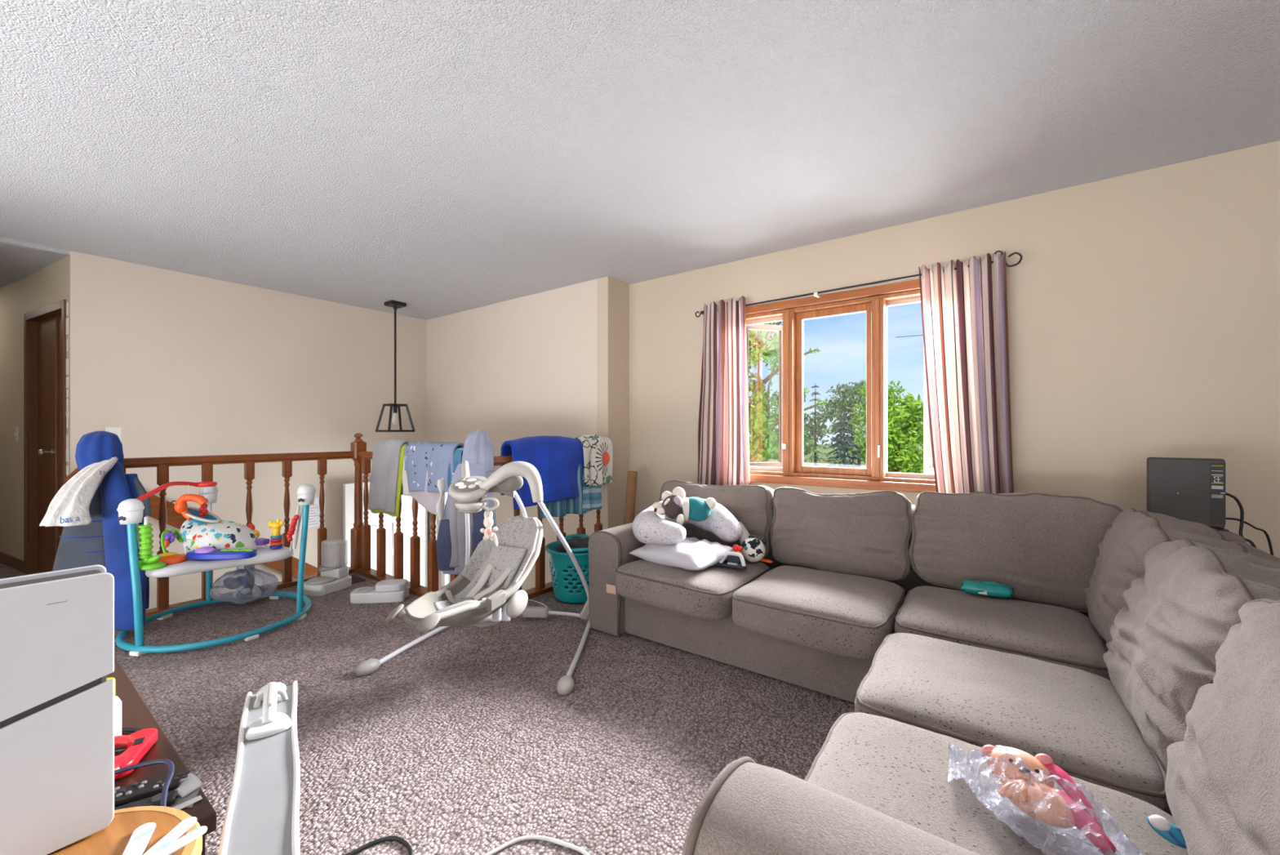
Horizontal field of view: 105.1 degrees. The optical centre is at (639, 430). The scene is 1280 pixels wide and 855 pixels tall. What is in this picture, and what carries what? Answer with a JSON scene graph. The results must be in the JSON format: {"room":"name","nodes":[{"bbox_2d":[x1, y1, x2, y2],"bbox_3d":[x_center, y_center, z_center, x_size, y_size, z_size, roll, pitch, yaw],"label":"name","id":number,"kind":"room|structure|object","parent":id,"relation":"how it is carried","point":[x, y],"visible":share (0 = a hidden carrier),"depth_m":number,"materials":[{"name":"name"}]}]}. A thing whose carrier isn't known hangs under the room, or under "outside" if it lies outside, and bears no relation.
{"room":"living room","nodes":[
{"label":"living room","id":0,"kind":"room"},
{"bbox_2d":[0,254,70,559],"bbox_3d":[-5.647,-0.070,4.389,3.600,2.439,0.120,0,0,27],"label":"wall","id":1,"kind":"structure","parent":0,"point":[50,284],"depth_m":4.09,"materials":[{"name":"paint"}]},
{"bbox_2d":[0,551,23,572],"bbox_3d":[-6.107,1.105,4.554,2.530,0.090,0.012,0,0,27],"label":"baseboard","id":2,"kind":"structure","parent":1,"relation":"attached to","point":[12,562],"depth_m":4.12,"materials":[{"name":"brown wood"}]},
{"bbox_2d":[14,426,18,441],"bbox_3d":[-5.194,0.030,4.078,0.070,0.120,0.014,0,0,27],"label":"light switch","id":3,"kind":"object","parent":1,"relation":"attached to","point":[16,428],"visible":1,"depth_m":4.07,"materials":[{"name":"white paint"}]},
{"bbox_2d":[23,299,66,573],"bbox_3d":[-4.545,0.100,3.798,0.940,2.100,0.132,0,0,27],"label":"door","id":4,"kind":"structure","parent":1,"relation":"in","point":[45,326],"depth_m":3.93,"materials":[{"name":"brown wood"}]},
{"bbox_2d":[66,302,68,474],"bbox_3d":[-4.124,-0.035,3.527,0.038,1.771,0.004,0,0,27],"label":"trim","id":5,"kind":"structure","parent":1,"relation":"attached to","point":[67,318],"depth_m":3.52,"materials":[{"name":"white paint"}]},
{"bbox_2d":[70,250,426,609],"bbox_3d":[-3.292,0.680,4.684,0.120,3.939,2.830,0,0,36],"label":"wall","id":6,"kind":"structure","parent":0,"point":[185,364],"depth_m":4.25,"materials":[{"name":"beige paint"}]},
{"bbox_2d":[105,426,121,442],"bbox_3d":[-3.944,0.034,3.671,0.020,0.123,0.081,0,0,36],"label":"light switch","id":7,"kind":"object","parent":6,"relation":"attached to","point":[117,430],"visible":0.44,"depth_m":3.69,"materials":[{"name":"white paint"}]},
{"bbox_2d":[63,466,317,577],"bbox_3d":[-3.539,0.910,4.184,0.030,1.356,1.793,0,0,36],"label":"stair handrail","id":8,"kind":"object","parent":6,"relation":"attached to","point":[175,519],"visible":0.24,"depth_m":3.92,"materials":[{"name":"brown wood"}]},
{"bbox_2d":[299,497,319,528],"bbox_3d":[-3.180,0.790,4.733,0.004,0.280,0.180,0,0,36],"label":"notice sheet","id":9,"kind":"object","parent":6,"relation":"attached to","point":[314,509],"visible":0.48,"depth_m":4.76,"materials":[{"name":"white paper"}]},
{"bbox_2d":[375,578,408,591],"bbox_3d":[-1.698,1.056,3.349,0.190,0.048,0.148,0,0,-7],"label":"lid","id":10,"kind":"object","parent":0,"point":[392,584],"depth_m":3.30,"materials":[{"name":"white plastic"}]},
{"bbox_2d":[0,562,854,854],"bbox_3d":[-2.562,1.275,1.578,12.000,0.250,7.530,0,0,36],"label":"floor","id":11,"kind":"structure","parent":0,"point":[464,740],"depth_m":1.93,"materials":[{"name":"carpet"}]},
{"bbox_2d":[47,805,202,854],"bbox_3d":[-0.819,0.891,0.659,0.344,0.522,0.344,0,0,36],"label":"round wooden tray","id":12,"kind":"object","parent":11,"relation":"on","point":[113,839],"visible":0.62,"depth_m":0.77,"materials":[{"name":"brown wood"}]},
{"bbox_2d":[0,564,114,854],"bbox_3d":[-0.937,0.426,0.707,0.083,0.406,0.237,0,0,36],"label":"game console","id":13,"kind":"object","parent":12,"relation":"on","point":[57,627],"visible":1,"depth_m":0.73,"materials":[{"name":"white plastic"}]},
{"bbox_2d":[122,816,207,854],"bbox_3d":[-0.736,0.622,0.740,0.129,0.013,0.109,0,0,36],"label":"sticks","id":14,"kind":"object","parent":12,"relation":"on","point":[138,842],"visible":1,"depth_m":0.74,"materials":[{"name":"white paint"}]},
{"bbox_2d":[106,655,216,854],"bbox_3d":[-1.547,0.923,1.197,1.590,0.453,0.432,0,0,36],"label":"table","id":15,"kind":"object","parent":11,"relation":"on","point":[135,713],"depth_m":1.06,"materials":[{"name":"brown wood"}]},
{"bbox_2d":[106,677,121,735],"bbox_3d":[-1.194,0.628,1.096,0.048,0.143,0.047,0,0,36],"label":"lotion bottle","id":16,"kind":"object","parent":15,"relation":"on","point":[117,702],"visible":0.2,"depth_m":1.10,"materials":[{"name":"white plastic"}]},
{"bbox_2d":[114,726,143,750],"bbox_3d":[-1.168,0.693,1.117,0.122,0.012,0.055,0,0,36],"label":"charging cable","id":17,"kind":"object","parent":15,"relation":"on","point":[124,729],"visible":0.34,"depth_m":1.13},
{"bbox_2d":[114,728,157,778],"bbox_3d":[-1.095,0.680,1.020,0.122,0.036,0.188,0,0,-41],"label":"tool","id":18,"kind":"object","parent":15,"relation":"on","point":[138,743],"visible":0.59,"depth_m":1.05,"materials":[{"name":"red plastic"}]},
{"bbox_2d":[114,758,174,806],"bbox_3d":[-0.950,0.672,0.931,0.275,0.045,0.087,0,0,17],"label":"cable","id":19,"kind":"object","parent":15,"relation":"on","point":[170,763],"visible":0.63,"depth_m":0.95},
{"bbox_2d":[114,789,177,809],"bbox_3d":[-0.914,0.689,0.900,0.093,0.017,0.030,0,0,-33],"label":"remote control","id":20,"kind":"object","parent":15,"relation":"on","point":[155,800],"visible":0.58,"depth_m":0.90,"materials":[{"name":"black plastic"}]},
{"bbox_2d":[114,770,190,805],"bbox_3d":[-0.957,0.689,0.939,0.138,0.018,0.040,0,0,-25],"label":"remote control","id":21,"kind":"object","parent":15,"relation":"on","point":[135,791],"visible":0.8,"depth_m":0.94,"materials":[{"name":"black plastic"}]},
{"bbox_2d":[128,786,199,807],"bbox_3d":[-0.911,0.699,0.949,0.157,0.001,0.081,0,0,-1],"label":"paper","id":22,"kind":"object","parent":15,"relation":"on","point":[193,794],"visible":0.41,"depth_m":0.93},
{"bbox_2d":[175,773,203,797],"bbox_3d":[-0.897,0.693,0.964,0.081,0.008,0.036,0,0,28],"label":"folded paper","id":23,"kind":"object","parent":15,"relation":"on","point":[192,782],"visible":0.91,"depth_m":0.96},
{"bbox_2d":[115,481,315,656],"bbox_3d":[-2.514,0.716,2.933,0.910,0.863,0.888,0,0,36],"label":"jumper","id":24,"kind":"object","parent":11,"relation":"on","point":[211,543],"visible":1,"depth_m":2.80,"materials":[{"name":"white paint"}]},
{"bbox_2d":[164,530,175,543],"bbox_3d":[-2.685,0.605,2.793,0.070,0.075,0.036,0,0,-15],"label":"flower","id":25,"kind":"object","parent":24,"relation":"on","point":[170,535],"depth_m":2.78,"materials":[{"name":"purple plastic"}]},
{"bbox_2d":[145,545,293,577],"bbox_3d":[-2.553,0.749,2.939,0.670,0.063,0.640,0,0,36],"label":"tray","id":26,"kind":"object","parent":24,"relation":"on","point":[265,553],"depth_m":2.72,"materials":[{"name":"white plastic"}]},
{"bbox_2d":[209,564,278,604],"bbox_3d":[-2.610,1.004,3.237,0.380,0.285,0.288,0,0,-21],"label":"plastic bag","id":27,"kind":"object","parent":11,"relation":"on","point":[245,589],"visible":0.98,"depth_m":3.21,"materials":[{"name":"grey"}]},
{"bbox_2d":[217,680,300,854],"bbox_3d":[-0.700,0.878,0.916,0.106,0.543,0.800,0,0,-36],"label":"slide","id":28,"kind":"object","parent":11,"relation":"on","point":[262,817],"visible":1,"depth_m":0.91,"materials":[{"name":"white plastic"}]},
{"bbox_2d":[303,538,351,595],"bbox_3d":[-2.271,0.978,3.549,0.242,0.345,0.281,0,0,18],"label":"pet waterer","id":29,"kind":"object","parent":11,"relation":"on","point":[333,578],"visible":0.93,"depth_m":3.52,"materials":[{"name":"white plastic"}]},
{"bbox_2d":[306,576,335,584],"bbox_3d":[-2.280,1.067,3.511,0.176,0.014,0.176,0,0,36],"label":"bowl","id":30,"kind":"object","parent":29,"relation":"on","point":[319,580],"depth_m":3.48,"materials":[{"name":"grey plastic"}]},
{"bbox_2d":[303,574,351,595],"bbox_3d":[-2.273,1.113,3.548,0.278,0.075,0.303,0,0,36],"label":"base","id":31,"kind":"object","parent":29,"relation":"attached to","point":[324,584],"depth_m":3.47,"materials":[{"name":"white plastic"}]},
{"bbox_2d":[351,574,365,583],"bbox_3d":[-2.217,1.145,3.783,0.200,0.010,0.100,0,0,36],"label":"floor vent","id":32,"kind":"object","parent":11,"relation":"in","point":[355,579],"visible":0.66,"depth_m":3.77,"materials":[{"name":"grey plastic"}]},
{"bbox_2d":[123,432,602,617],"bbox_3d":[-1.743,0.584,3.544,3.080,1.133,1.178,0,0,-5],"label":"stair railing","id":33,"kind":"object","parent":11,"relation":"on","point":[360,534],"visible":0.37,"depth_m":3.54,"materials":[{"name":"brown wood"}]},
{"bbox_2d":[52,431,151,630],"bbox_3d":[-3.042,0.550,2.818,0.562,1.100,0.226,0,0,4],"label":"puffer jacket","id":34,"kind":"object","parent":33,"relation":"hanging from","point":[103,541],"visible":0.6,"depth_m":2.74,"materials":[{"name":"fabric"}]},
{"bbox_2d":[39,456,118,526],"bbox_3d":[-3.021,0.322,2.640,0.271,0.358,0.205,0,0,-10],"label":"bag","id":35,"kind":"object","parent":34,"relation":"hanging from","point":[69,506],"visible":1,"depth_m":2.61,"materials":[{"name":"white"}]},
{"bbox_2d":[75,431,124,469],"bbox_3d":[-3.135,0.110,2.843,0.212,0.220,0.183,0,0,36],"label":"hood","id":36,"kind":"object","parent":34,"relation":"attached to","point":[95,446],"depth_m":2.80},
{"bbox_2d":[368,437,410,516],"bbox_3d":[-1.830,0.341,3.663,0.555,0.576,0.138,0,0,36],"label":"fleece blanket","id":37,"kind":"object","parent":33,"relation":"hanging from","point":[388,478],"visible":0.66,"depth_m":3.62,"materials":[{"name":"beige fabric"}]},
{"bbox_2d":[409,470,444,515],"bbox_3d":[-1.440,0.354,3.381,0.431,0.502,0.097,0,0,36],"label":"cloth","id":38,"kind":"object","parent":33,"relation":"hanging from","point":[428,500],"visible":0.26,"depth_m":3.33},
{"bbox_2d":[404,441,464,492],"bbox_3d":[-1.419,0.254,3.358,0.625,0.356,0.137,0,0,36],"label":"blanket","id":39,"kind":"object","parent":33,"relation":"hanging from","point":[434,457],"visible":0.84,"depth_m":3.32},
{"bbox_2d":[447,447,463,489],"bbox_3d":[-1.178,0.252,3.187,0.142,0.288,0.107,0,0,36],"label":"cloth","id":40,"kind":"object","parent":33,"relation":"hanging from","point":[459,451],"visible":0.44,"depth_m":3.15,"materials":[{"name":"blue fabric"}]},
{"bbox_2d":[435,430,496,574],"bbox_3d":[-1.051,0.427,3.016,0.345,0.865,0.232,0,0,-3],"label":"sweatshirt","id":41,"kind":"object","parent":33,"relation":"hanging from","point":[477,451],"visible":0.66,"depth_m":2.92,"materials":[{"name":"blue fabric"}]},
{"bbox_2d":[461,430,493,471],"bbox_3d":[-1.007,0.122,3.047,0.189,0.255,0.174,0,0,36],"label":"hood","id":42,"kind":"object","parent":41,"relation":"attached to","point":[477,451],"depth_m":3.00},
{"bbox_2d":[500,435,584,509],"bbox_3d":[-0.660,0.276,3.537,0.163,0.482,0.726,0,0,36],"label":"towel","id":43,"kind":"object","parent":33,"relation":"hanging from","point":[557,460],"visible":0.84,"depth_m":3.46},
{"bbox_2d":[539,463,586,518],"bbox_3d":[-0.589,0.372,3.629,0.134,0.532,0.493,0,0,36],"label":"blanket","id":44,"kind":"object","parent":33,"relation":"hanging from","point":[573,505],"visible":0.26,"depth_m":3.66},
{"bbox_2d":[582,469,601,512],"bbox_3d":[-0.427,0.365,3.857,0.135,0.531,0.254,0,0,36],"label":"blanket","id":45,"kind":"object","parent":33,"relation":"hanging from","point":[592,495],"visible":0.38,"depth_m":3.86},
{"bbox_2d":[573,434,613,486],"bbox_3d":[-0.378,0.229,3.921,0.184,0.401,0.354,0,0,36],"label":"blanket","id":46,"kind":"object","parent":33,"relation":"hanging from","point":[597,450],"visible":0.83,"depth_m":3.86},
{"bbox_2d":[343,835,413,854],"bbox_3d":[-0.674,1.145,1.258,0.339,0.012,0.202,0,0,36],"label":"cable","id":47,"kind":"object","parent":11,"relation":"on","point":[402,840],"visible":1,"depth_m":1.35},
{"bbox_2d":[350,578,408,603],"bbox_3d":[-1.774,1.091,3.340,0.352,0.118,0.157,0,0,-7],"label":"pet feeder","id":48,"kind":"object","parent":11,"relation":"on","point":[392,590],"visible":1,"depth_m":3.28,"materials":[{"name":"white plastic"}]},
{"bbox_2d":[358,586,375,591],"bbox_3d":[-1.856,1.078,3.330,0.103,0.003,0.103,0,0,36],"label":"bowl","id":49,"kind":"object","parent":48,"relation":"on","point":[364,588],"depth_m":3.32,"materials":[{"name":"grey plastic"}]},
{"bbox_2d":[355,460,591,694],"bbox_3d":[-0.806,0.655,2.447,1.051,1.014,1.127,0,0,3],"label":"swing","id":50,"kind":"object","parent":11,"relation":"on","point":[490,580],"visible":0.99,"depth_m":2.38,"materials":[{"name":"grey plastic"}]},
{"bbox_2d":[454,501,486,510],"bbox_3d":[-0.831,0.368,2.407,0.148,0.043,0.148,0,0,36],"label":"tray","id":51,"kind":"object","parent":50,"relation":"on","point":[461,505],"depth_m":2.35,"materials":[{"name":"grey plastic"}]},
{"bbox_2d":[458,508,482,513],"bbox_3d":[-0.831,0.393,2.407,0.116,0.020,0.115,0,0,36],"label":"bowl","id":52,"kind":"object","parent":50,"relation":"on","point":[462,510],"depth_m":2.36,"materials":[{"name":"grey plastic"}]},
{"bbox_2d":[480,508,497,546],"bbox_3d":[-0.740,0.474,2.406,0.087,0.183,0.052,0,0,28],"label":"plush bunny","id":53,"kind":"object","parent":50,"relation":"hanging from","point":[489,533],"visible":1,"depth_m":2.40,"materials":[{"name":"beige fabric"}]},
{"bbox_2d":[475,544,527,589],"bbox_3d":[-0.690,0.679,2.444,0.213,0.182,0.187,0,0,24],"label":"seat","id":54,"kind":"object","parent":50,"relation":"on","point":[500,565],"depth_m":2.43,"materials":[{"name":"fabric"}]},
{"bbox_2d":[484,835,590,854],"bbox_3d":[-0.288,1.144,1.316,0.423,0.010,0.138,0,0,1],"label":"cable","id":55,"kind":"object","parent":11,"relation":"on","point":[577,848],"visible":1,"depth_m":1.36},
{"bbox_2d":[528,599,551,615],"bbox_3d":[-0.685,1.138,3.205,0.117,0.023,0.428,0,0,-36],"label":"cord","id":56,"kind":"object","parent":11,"relation":"on","point":[528,599],"visible":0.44,"depth_m":3.25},
{"bbox_2d":[544,533,589,603],"bbox_3d":[-0.422,0.950,3.402,0.472,0.377,0.472,0,0,36],"label":"laundry basket","id":57,"kind":"object","parent":11,"relation":"on","point":[571,589],"visible":0.47,"depth_m":3.23,"materials":[{"name":"teal plastic"}]},
{"bbox_2d":[555,536,589,553],"bbox_3d":[-0.422,0.820,3.372,0.335,0.176,0.250,0,0,36],"label":"clothes","id":58,"kind":"object","parent":57,"relation":"in","point":[576,541],"visible":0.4,"depth_m":3.32,"materials":[{"name":"black fabric"}]},
{"bbox_2d":[623,471,637,524],"bbox_3d":[-0.089,0.739,3.939,0.080,0.832,0.223,0,0,22],"label":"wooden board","id":59,"kind":"object","parent":11,"relation":"on","point":[631,486],"visible":0.53,"depth_m":3.94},
{"bbox_2d":[588,480,1279,854],"bbox_3d":[0.638,0.709,1.831,2.726,0.870,2.550,0,0,36],"label":"sectional sofa","id":60,"kind":"object","parent":11,"relation":"on","point":[1137,651],"visible":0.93,"depth_m":1.36,"materials":[{"name":"fabric"}]},
{"bbox_2d":[628,536,742,570],"bbox_3d":[0.245,0.670,2.712,0.500,0.144,0.380,0,0,45],"label":"bed pillow","id":61,"kind":"object","parent":60,"relation":"on","point":[693,553],"visible":0.77,"depth_m":2.59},
{"bbox_2d":[632,497,742,544],"bbox_3d":[0.249,0.522,2.854,0.594,0.238,0.444,0,0,-20],"label":"pillow","id":62,"kind":"object","parent":61,"relation":"on","point":[649,527],"visible":0.77,"depth_m":2.73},
{"bbox_2d":[652,486,716,525],"bbox_3d":[0.257,0.426,2.795,0.364,0.207,0.187,0,0,-2],"label":"plush dog","id":63,"kind":"object","parent":62,"relation":"on","point":[674,504],"visible":0.99,"depth_m":2.76},
{"bbox_2d":[614,558,769,620],"bbox_3d":[0.298,0.818,2.696,0.680,0.200,0.677,0,0,36],"label":"seat cushion","id":64,"kind":"object","parent":60,"relation":"on","point":[707,593],"depth_m":2.44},
{"bbox_2d":[660,480,774,557],"bbox_3d":[0.473,0.558,3.152,0.808,0.458,0.285,0,0,36],"label":"cushion","id":65,"kind":"object","parent":60,"relation":"on","point":[753,505],"depth_m":2.95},
{"bbox_2d":[715,551,746,568],"bbox_3d":[0.487,0.676,2.586,0.164,0.072,0.085,0,0,29],"label":"toy","id":66,"kind":"object","parent":60,"relation":"on","point":[735,559],"visible":0.99,"depth_m":2.57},
{"bbox_2d":[727,561,737,564],"bbox_3d":[0.484,0.694,2.562,0.052,0.008,0.018,0,0,29],"label":"tray","id":67,"kind":"object","parent":66,"relation":"on","point":[728,562],"depth_m":2.56,"materials":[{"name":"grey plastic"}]},
{"bbox_2d":[732,544,742,553],"bbox_3d":[0.523,0.662,2.644,0.052,0.097,0.063,0,0,-21],"label":"toy","id":68,"kind":"object","parent":60,"relation":"on","point":[735,548],"visible":0.58,"depth_m":2.63,"materials":[{"name":"red plastic"}]},
{"bbox_2d":[736,517,749,544],"bbox_3d":[0.599,0.608,2.833,0.069,0.196,0.180,0,0,-21],"label":"cloth","id":69,"kind":"object","parent":60,"relation":"on","point":[745,534],"visible":0.2,"depth_m":2.81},
{"bbox_2d":[741,534,767,561],"bbox_3d":[0.621,0.646,2.690,0.139,0.146,0.126,0,0,36],"label":"plush","id":70,"kind":"object","parent":60,"relation":"on","point":[753,549],"visible":0.98,"depth_m":2.65,"materials":[{"name":"white fabric"}]},
{"bbox_2d":[760,558,772,563],"bbox_3d":[0.695,0.711,2.681,0.064,0.012,0.034,0,0,36],"label":"toy piece","id":71,"kind":"object","parent":60,"relation":"on","point":[765,560],"visible":0.97,"depth_m":2.67,"materials":[{"name":"plastic"}]},
{"bbox_2d":[732,565,905,659],"bbox_3d":[0.843,0.813,2.294,0.657,0.211,0.674,0,0,36],"label":"seat cushion","id":72,"kind":"object","parent":60,"relation":"on","point":[843,611],"depth_m":2.09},
{"bbox_2d":[769,486,911,581],"bbox_3d":[1.091,0.550,2.707,0.749,0.480,0.299,0,0,36],"label":"cushion","id":73,"kind":"object","parent":60,"relation":"on","point":[866,534],"depth_m":2.57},
{"bbox_2d":[960,579,1013,597],"bbox_3d":[1.504,0.681,2.121,0.199,0.056,0.109,0,0,28],"label":"pack","id":74,"kind":"object","parent":60,"relation":"on","point":[993,588],"visible":1,"depth_m":2.09,"materials":[{"name":"teal plastic"}]},
{"bbox_2d":[807,712,1188,854],"bbox_3d":[0.661,0.833,0.943,0.670,0.191,0.638,0,0,36],"label":"seat cushion","id":75,"kind":"object","parent":60,"relation":"on","point":[895,765],"depth_m":1.02,"materials":[{"name":"fabric"}]},
{"bbox_2d":[894,586,1111,680],"bbox_3d":[1.408,0.813,1.948,0.656,0.198,0.585,0,0,36],"label":"seat cushion","id":76,"kind":"object","parent":60,"relation":"on","point":[1049,628],"depth_m":1.85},
{"bbox_2d":[854,632,1172,815],"bbox_3d":[1.034,0.821,1.443,0.653,0.191,0.636,0,0,36],"label":"seat cushion","id":77,"kind":"object","parent":60,"relation":"on","point":[1081,719],"depth_m":1.31,"materials":[{"name":"fabric"}]},
{"bbox_2d":[908,491,1123,611],"bbox_3d":[1.706,0.525,2.253,0.831,0.494,0.291,0,0,36],"label":"cushion","id":78,"kind":"object","parent":60,"relation":"on","point":[1044,547],"depth_m":2.16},
{"bbox_2d":[948,740,1142,854],"bbox_3d":[0.754,0.689,0.932,0.188,0.102,0.362,0,0,-18],"label":"plastic bag","id":79,"kind":"object","parent":60,"relation":"on","point":[993,764],"visible":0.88,"depth_m":0.92,"materials":[{"name":"white"}]},
{"bbox_2d":[981,744,1115,854],"bbox_3d":[0.759,0.683,0.928,0.152,0.073,0.199,0,0,21],"label":"doll","id":80,"kind":"object","parent":79,"relation":"in","point":[1068,806],"visible":0.98,"depth_m":0.91,"materials":[{"name":"pink plastic"}]},
{"bbox_2d":[1146,814,1186,848],"bbox_3d":[0.960,0.721,0.884,0.037,0.035,0.067,0,0,-22],"label":"pacifier","id":81,"kind":"object","parent":60,"relation":"on","point":[1169,831],"visible":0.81,"depth_m":0.88,"materials":[{"name":"teal plastic"}]},
{"bbox_2d":[1084,508,1250,642],"bbox_3d":[1.818,0.539,1.724,0.349,0.494,0.652,0,0,36],"label":"cushion","id":82,"kind":"object","parent":60,"relation":"on","point":[1117,541],"depth_m":1.68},
{"bbox_2d":[1146,457,1228,531],"bbox_3d":[2.323,0.265,2.087,0.231,0.300,0.060,0,0,36],"label":"computer tower","id":83,"kind":"object","parent":60,"relation":"on","point":[1188,489],"visible":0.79,"depth_m":2.07,"materials":[{"name":"grey plastic"}]},
{"bbox_2d":[1225,492,1256,547],"bbox_3d":[2.441,0.692,1.982,0.100,0.878,0.033,0,0,36],"label":"power cable","id":84,"kind":"object","parent":83,"relation":"attached to","point":[1242,511],"visible":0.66,"depth_m":1.99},
{"bbox_2d":[1225,517,1273,555],"bbox_3d":[2.516,0.748,2.007,0.208,0.784,0.015,0,0,3],"label":"cable","id":85,"kind":"object","parent":83,"relation":"attached to","point":[1232,518],"visible":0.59,"depth_m":2.00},
{"bbox_2d":[1102,539,1279,767],"bbox_3d":[1.444,0.560,1.218,0.383,0.526,0.740,0,0,36],"label":"cushion","id":86,"kind":"object","parent":60,"relation":"on","point":[1170,625],"depth_m":1.15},
{"bbox_2d":[1164,600,1279,854],"bbox_3d":[1.053,0.568,0.678,0.388,0.522,0.755,0,0,36],"label":"cushion","id":87,"kind":"object","parent":60,"relation":"on","point":[1222,740],"depth_m":0.81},
{"bbox_2d":[426,279,596,591],"bbox_3d":[-1.387,0.680,4.971,2.619,3.939,0.120,0,0,36],"label":"wall","id":88,"kind":"structure","parent":0,"point":[523,366],"depth_m":4.74,"materials":[{"name":"beige paint"}]},
{"bbox_2d":[342,481,450,590],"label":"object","id":89,"kind":"structure","parent":88,"relation":"in","point":[389,522],"depth_m":5.28,"materials":[{"name":"white paint"}]},
{"bbox_2d":[596,275,629,529],"bbox_3d":[-0.195,0.680,4.282,0.120,3.939,0.410,0,0,36],"label":"wall","id":90,"kind":"structure","parent":0,"point":[612,294],"depth_m":4.15,"materials":[{"name":"beige paint"}]},
{"bbox_2d":[0,0,1279,319],"bbox_3d":[-2.548,-1.335,1.598,12.000,0.150,7.580,0,0,36],"label":"ceiling","id":91,"kind":"structure","parent":0,"point":[436,157],"depth_m":2.06,"materials":[{"name":"white"}]},
{"bbox_2d":[375,299,414,431],"bbox_3d":[-2.460,-0.640,4.925,0.275,1.300,0.275,0,0,36],"label":"pendant lamp","id":92,"kind":"object","parent":91,"relation":"hanging from","point":[396,304],"visible":1,"depth_m":4.92,"materials":[{"name":"black metal"}]},
{"bbox_2d":[393,405,397,413],"bbox_3d":[-2.460,-0.215,4.925,0.038,0.070,0.037,0,0,36],"label":"socket","id":93,"kind":"object","parent":92,"relation":"attached to","point":[395,407],"depth_m":4.91,"materials":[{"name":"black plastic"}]},
{"bbox_2d":[629,140,1279,558],"bbox_3d":[2.176,0.030,2.745,5.519,2.639,0.140,0,0,36],"label":"wall","id":94,"kind":"structure","parent":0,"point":[1144,306],"depth_m":2.52,"materials":[{"name":"beige paint"}]},
{"bbox_2d":[745,279,936,492],"bbox_3d":[1.424,-0.275,3.455,1.650,1.300,0.471,0,0,36],"label":"window","id":95,"kind":"structure","parent":94,"relation":"attached to","point":[790,464],"depth_m":3.32,"materials":[{"name":"brown wood"}]},
{"bbox_2d":[694,250,1022,316],"bbox_3d":[1.267,-0.939,3.261,2.016,0.110,0.097,0,0,36],"label":"curtain rod","id":96,"kind":"object","parent":94,"relation":"attached to","point":[815,294],"visible":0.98,"depth_m":3.15,"materials":[{"name":"black metal"}]},
{"bbox_2d":[697,295,750,485],"bbox_3d":[0.617,-0.225,3.675,0.452,1.510,0.110,0,0,36],"label":"curtain","id":97,"kind":"object","parent":96,"relation":"hanging from","point":[723,437],"visible":0.91,"depth_m":3.64,"materials":[{"name":"fabric"}]},
{"bbox_2d":[919,251,1013,493],"bbox_3d":[1.846,-0.225,2.781,0.462,1.510,0.104,0,0,38],"label":"curtain","id":98,"kind":"object","parent":96,"relation":"hanging from","point":[965,319],"visible":0.9,"depth_m":2.76,"materials":[{"name":"fabric"}]},
{"label":"outside","id":99,"kind":"structure","parent":0,"visible":0},
{"bbox_2d":[750,444,921,471],"bbox_3d":[42.313,3.850,58.026,120.000,0.200,136.370,0,0,36],"label":"ground","id":100,"kind":"structure","parent":99,"point":[806,457],"depth_m":66.65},
{"bbox_2d":[748,400,817,460],"bbox_3d":[7.072,0.982,25.720,3.292,5.541,3.472,0,0,-37],"label":"deciduous tree","id":101,"kind":"object","parent":100,"relation":"on","point":[776,404],"visible":0.16,"depth_m":25.23,"materials":[{"name":"green plant"}]},
{"bbox_2d":[748,320,826,462],"bbox_3d":[2.387,0.920,10.487,3.306,8.300,1.944,0,0,36],"label":"apple tree","id":102,"kind":"object","parent":100,"relation":"on","point":[760,446],"visible":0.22,"depth_m":10.24,"materials":[{"name":"green plant"}]},
{"bbox_2d":[748,389,836,451],"bbox_3d":[12.052,-0.080,43.021,10.313,7.663,4.146,0,0,36],"label":"deciduous tree","id":103,"kind":"object","parent":100,"relation":"on","point":[805,418],"visible":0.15,"depth_m":41.27,"materials":[{"name":"green plant"}]},
{"bbox_2d":[803,385,831,466],"bbox_3d":[12.641,0.193,35.259,2.517,7.326,2.544,0,0,36],"label":"spruce tree","id":104,"kind":"object","parent":100,"relation":"on","point":[815,393],"visible":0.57,"depth_m":35.27,"materials":[{"name":"green plant"}]},
{"bbox_2d":[824,413,866,467],"bbox_3d":[9.485,1.701,22.706,3.320,5.022,3.279,0,0,36],"label":"spruce tree","id":105,"kind":"object","parent":100,"relation":"on","point":[846,445],"visible":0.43,"depth_m":22.54,"materials":[{"name":"green plant"}]},
{"bbox_2d":[815,380,897,467],"bbox_3d":[13.594,0.262,30.376,5.592,6.976,4.412,0,0,36],"label":"deciduous tree","id":106,"kind":"object","parent":100,"relation":"on","point":[842,405],"visible":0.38,"depth_m":30.43,"materials":[{"name":"green plant"}]},
{"bbox_2d":[848,379,906,468],"bbox_3d":[11.637,0.564,23.632,2.623,6.373,2.973,0,0,-30],"label":"deciduous tree","id":107,"kind":"object","parent":100,"relation":"on","point":[862,444],"visible":0.25,"depth_m":23.82,"materials":[{"name":"green plant"}]},
{"bbox_2d":[911,414,924,472],"bbox_3d":[17.172,1.400,21.513,8.400,4.700,8.200,0,0,36],"label":"house","id":108,"kind":"structure","parent":100,"relation":"on","point":[922,460],"depth_m":20.91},
{"bbox_3d":[11.195,3.735,15.352,8.000,0.030,14.000,0,0,36],"label":"gravel","id":109,"kind":"object","parent":100,"relation":"on","visible":0},
{"bbox_2d":[865,390,924,473],"bbox_3d":[9.440,1.099,17.909,2.309,5.312,2.698,0,0,36],"label":"deciduous tree","id":110,"kind":"object","parent":109,"relation":"on","point":[907,457],"visible":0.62,"depth_m":17.35,"materials":[{"name":"green plant"}]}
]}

